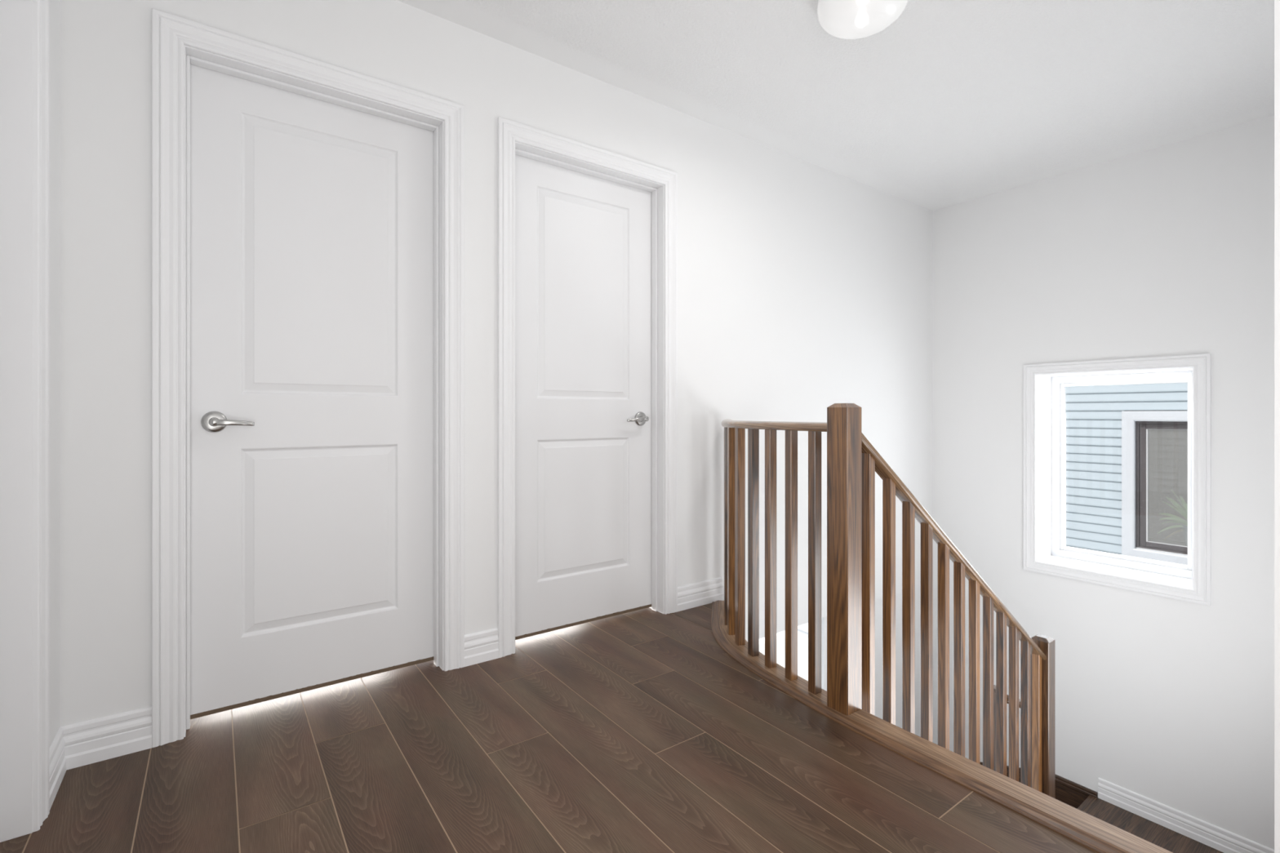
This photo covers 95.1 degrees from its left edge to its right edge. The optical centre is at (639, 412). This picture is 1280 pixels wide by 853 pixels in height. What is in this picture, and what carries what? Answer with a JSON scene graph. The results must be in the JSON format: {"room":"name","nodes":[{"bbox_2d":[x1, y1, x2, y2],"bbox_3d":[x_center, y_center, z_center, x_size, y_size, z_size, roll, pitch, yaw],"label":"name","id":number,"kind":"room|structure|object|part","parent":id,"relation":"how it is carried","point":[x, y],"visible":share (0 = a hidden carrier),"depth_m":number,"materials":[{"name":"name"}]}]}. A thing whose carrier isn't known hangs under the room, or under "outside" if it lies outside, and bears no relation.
{"room":"stair landing","nodes":[
{"label":"stair landing","id":0,"kind":"room"},
{"bbox_2d":[49,0,59,746],"bbox_3d":[-0.497,-0.120,-0.035,0.170,2.710,4.120,0,0,-36],"label":"wall","id":1,"kind":"structure","parent":0,"point":[54,4],"depth_m":1.52,"materials":[{"name":"white paint"}]},
{"bbox_2d":[0,0,49,842],"bbox_3d":[-1.199,-0.101,0.987,0.136,2.130,0.954,0,0,-36],"label":"door","id":2,"kind":"structure","parent":1,"relation":"in","point":[24,24],"depth_m":1.33,"materials":[{"name":"white paint"}]},
{"bbox_3d":[-1.151,-0.101,1.022,0.016,2.130,0.954,0,0,-36],"label":"casing","id":3,"kind":"part","parent":2,"relation":"part of","materials":[{"name":"white paint"}]},
{"bbox_2d":[49,706,151,809],"bbox_3d":[-1.426,0.907,1.551,0.192,0.115,0.221,0,0,-36],"label":"baseboard","id":4,"kind":"structure","parent":1,"relation":"attached to","point":[85,743],"depth_m":1.62,"materials":[{"name":"white paint"}]},
{"bbox_2d":[59,0,932,737],"bbox_3d":[0.200,1.152,2.944,4.702,5.255,0.120,0,0,-36],"label":"wall","id":5,"kind":"structure","parent":0,"point":[805,288],"depth_m":2.31,"materials":[{"name":"white paint"}]},
{"bbox_2d":[151,8,464,747],"bbox_3d":[-1.075,-0.101,2.007,0.912,2.130,0.136,0,0,-36],"label":"door","id":6,"kind":"structure","parent":5,"relation":"in","point":[308,213],"depth_m":1.98,"materials":[{"name":"white paint"}]},
{"bbox_3d":[-1.343,0.029,1.847,0.068,0.068,0.010,0,0,-36],"label":"lever handle","id":7,"kind":"part","parent":6,"relation":"part of","materials":[{"name":"silver metal"}]},
{"bbox_3d":[-1.289,0.029,1.848,0.118,0.029,0.051,0,0,-36],"label":"lever","id":8,"kind":"part","parent":6,"relation":"part of","materials":[{"name":"silver metal"}]},
{"bbox_2d":[464,627,498,666],"bbox_3d":[-0.616,0.907,2.268,0.138,0.115,0.015,0,0,-36],"label":"baseboard","id":9,"kind":"structure","parent":5,"relation":"attached to","point":[482,646],"depth_m":2.26,"materials":[{"name":"white paint"}]},
{"bbox_2d":[497,116,677,657],"bbox_3d":[-0.226,-0.101,2.624,0.912,2.130,0.136,0,0,-36],"label":"door","id":10,"kind":"structure","parent":5,"relation":"in","point":[587,234],"depth_m":2.64,"materials":[{"name":"white paint"}]},
{"bbox_3d":[-0.014,0.029,2.775,0.118,0.029,0.051,0,0,-36],"label":"lever","id":11,"kind":"part","parent":10,"relation":"part of","materials":[{"name":"silver metal"}]},
{"bbox_3d":[0.004,0.029,2.826,0.068,0.068,0.010,0,0,-36],"label":"lever handle","id":12,"kind":"part","parent":10,"relation":"part of","materials":[{"name":"silver metal"}]},
{"bbox_2d":[677,577,724,611],"bbox_3d":[0.303,0.907,2.935,0.308,0.115,0.015,0,0,-36],"label":"baseboard","id":13,"kind":"structure","parent":5,"relation":"attached to","point":[706,592],"depth_m":2.93,"materials":[{"name":"white paint"}]},
{"bbox_2d":[0,603,1096,852],"bbox_3d":[-0.169,0.965,1.613,2.539,0.001,6.400,0,0,-36],"label":"floor","id":14,"kind":"structure","parent":0,"point":[636,731],"depth_m":1.57,"materials":[{"name":"laminate"}]},
{"bbox_2d":[711,600,1172,852],"bbox_3d":[0.677,0.967,2.024,0.364,0.032,1.997,0,0,-22],"label":"trim","id":15,"kind":"structure","parent":14,"relation":"attached to","point":[1097,835],"depth_m":1.57,"materials":[{"name":"brown wood"}]},
{"bbox_2d":[721,403,861,715],"bbox_3d":[0.492,0.460,2.412,0.214,0.982,1.186,0,0,-12],"label":"landing railing","id":16,"kind":"object","parent":15,"relation":"on","point":[842,427],"visible":1,"depth_m":2.08,"materials":[{"name":"brown wood"}]},
{"bbox_3d":[0.478,0.047,2.441,0.200,0.031,1.126,0,0,-10],"label":"handrail","id":17,"kind":"part","parent":16,"relation":"part of","materials":[{"name":"brown wood"}]},
{"bbox_3d":[0.660,0.460,1.893,0.078,0.982,0.078,0,0,-36],"label":"newel post","id":18,"kind":"part","parent":16,"relation":"part of","materials":[{"name":"brown wood"}]},
{"bbox_2d":[397,0,1274,210],"bbox_3d":[1.515,-1.526,1.353,4.958,0.100,4.240,0,0,-36],"label":"ceiling","id":19,"kind":"structure","parent":0,"point":[953,102],"depth_m":2.55,"materials":[{"name":"white paint"}]},
{"bbox_2d":[817,0,908,39],"bbox_3d":[0.780,-1.420,2.056,0.304,0.112,0.304,0,0,-36],"label":"ceiling light","id":20,"kind":"object","parent":19,"relation":"attached to","point":[841,19],"visible":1,"depth_m":2.03,"materials":[{"name":"white glass"}]},
{"bbox_2d":[932,115,1274,849],"bbox_3d":[2.796,1.152,3.589,0.256,5.255,2.370,0,0,-36],"label":"wall","id":21,"kind":"structure","parent":0,"point":[1168,250],"depth_m":3.34,"materials":[{"name":"white paint"}]},
{"bbox_2d":[1022,353,1210,605],"bbox_3d":[2.859,0.351,3.519,0.308,1.326,0.879,0,0,-36],"label":"window","id":22,"kind":"structure","parent":21,"relation":"in","point":[1044,384],"depth_m":3.56,"materials":[{"name":"white paint"}]},
{"bbox_3d":[2.959,0.351,3.591,0.061,1.181,0.734,0,0,-36],"label":"frame","id":23,"kind":"part","parent":22,"relation":"part of","materials":[{"name":"white plastic"}]},
{"bbox_2d":[1097,777,1274,852],"bbox_3d":[3.015,2.221,3.058,0.015,0.115,1.017,0,0,-36],"label":"baseboard","id":24,"kind":"structure","parent":21,"relation":"attached to","point":[1222,840],"depth_m":3.18,"materials":[{"name":"white paint"}]},
{"bbox_2d":[1274,0,1279,852],"bbox_3d":[2.294,1.152,1.831,2.624,5.255,0.116,0,0,-36],"label":"wall","id":25,"kind":"structure","parent":0,"point":[1277,2],"depth_m":1.10,"materials":[{"name":"white paint"}]},
{"bbox_3d":[0.284,1.101,1.942,3.658,0.268,6.400,0,0,-36],"label":"deck","id":26,"kind":"object","parent":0,"visible":0},
{"bbox_2d":[979,761,1223,852],"bbox_3d":[1.682,1.992,2.705,2.584,1.998,2.009,0,0,-36],"label":"staircase","id":27,"kind":"structure","parent":26,"relation":"attached to","point":[1081,797],"depth_m":3.28,"materials":[{"name":"brown wood"}]},
{"bbox_2d":[861,432,1054,798],"bbox_3d":[1.334,1.273,2.383,1.587,2.440,0.078,0,0,-36],"label":"stair railing","id":28,"kind":"object","parent":27,"relation":"attached to","point":[1037,651],"visible":0.59,"depth_m":2.26,"materials":[{"name":"brown wood"}]},
{"bbox_3d":[1.310,0.616,2.365,1.527,1.126,0.058,0,0,-36],"label":"handrail","id":29,"kind":"part","parent":28,"relation":"part of","materials":[{"name":"brown wood"}]},
{"bbox_3d":[1.944,1.677,2.826,0.078,1.199,0.078,0,0,-36],"label":"newel post","id":30,"kind":"part","parent":28,"relation":"part of","materials":[{"name":"brown wood"}]},
{"bbox_2d":[993,684,1020,771],"bbox_3d":[1.858,1.935,2.944,0.078,1.061,0.212,0,0,-36],"label":"railing","id":31,"kind":"object","parent":27,"relation":"on","point":[994,686],"visible":0.1,"depth_m":2.96,"materials":[{"name":"brown wood"}]},
{"bbox_3d":[1.819,1.935,2.998,0.078,1.061,0.078,0,0,-36],"label":"newel post","id":32,"kind":"part","parent":31,"relation":"part of","materials":[{"name":"brown wood"}]},
{"bbox_3d":[1.882,1.441,2.912,0.058,0.031,0.133,0,0,-36],"label":"handrail","id":33,"kind":"part","parent":31,"relation":"part of","materials":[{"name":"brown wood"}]},
{"bbox_3d":[0.015,2.507,4.571,3.600,2.545,7.230,0,0,-36],"label":"wall","id":34,"kind":"structure","parent":0,"visible":0},
{"bbox_2d":[797,628,808,638],"bbox_3d":[1.401,2.632,5.548,0.070,2.095,2.080,0,0,-36],"label":"window","id":35,"kind":"structure","parent":34,"relation":"in","point":[800,632],"depth_m":5.39,"materials":[{"name":"white plastic"}]},
{"label":"outside","id":36,"kind":"structure","parent":0,"visible":0},
{"bbox_2d":[759,622,808,680],"bbox_3d":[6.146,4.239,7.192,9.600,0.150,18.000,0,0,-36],"label":"window","id":37,"kind":"structure","parent":36,"point":[802,642],"depth_m":10.27,"materials":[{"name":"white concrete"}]},
{"bbox_2d":[1066,373,1187,564],"bbox_3d":[6.498,0.815,5.656,2.836,6.700,5.100,0,0,-36],"label":"house","id":38,"kind":"structure","parent":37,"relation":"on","point":[1126,445],"depth_m":5.85,"materials":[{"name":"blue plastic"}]},
{"bbox_3d":[5.236,1.272,5.458,0.350,0.030,0.889,0,0,-36],"label":"window sill","id":39,"kind":"part","parent":38,"relation":"part of","materials":[{"name":"white plastic"}]},
{"bbox_2d":[1157,488,1187,546],"bbox_3d":[5.237,0.990,5.479,0.350,0.532,0.561,0,0,-36],"label":"potted fern","id":40,"kind":"object","parent":38,"relation":"on","point":[1184,513],"visible":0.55,"depth_m":5.53,"materials":[{"name":"green plant"}]}
]}

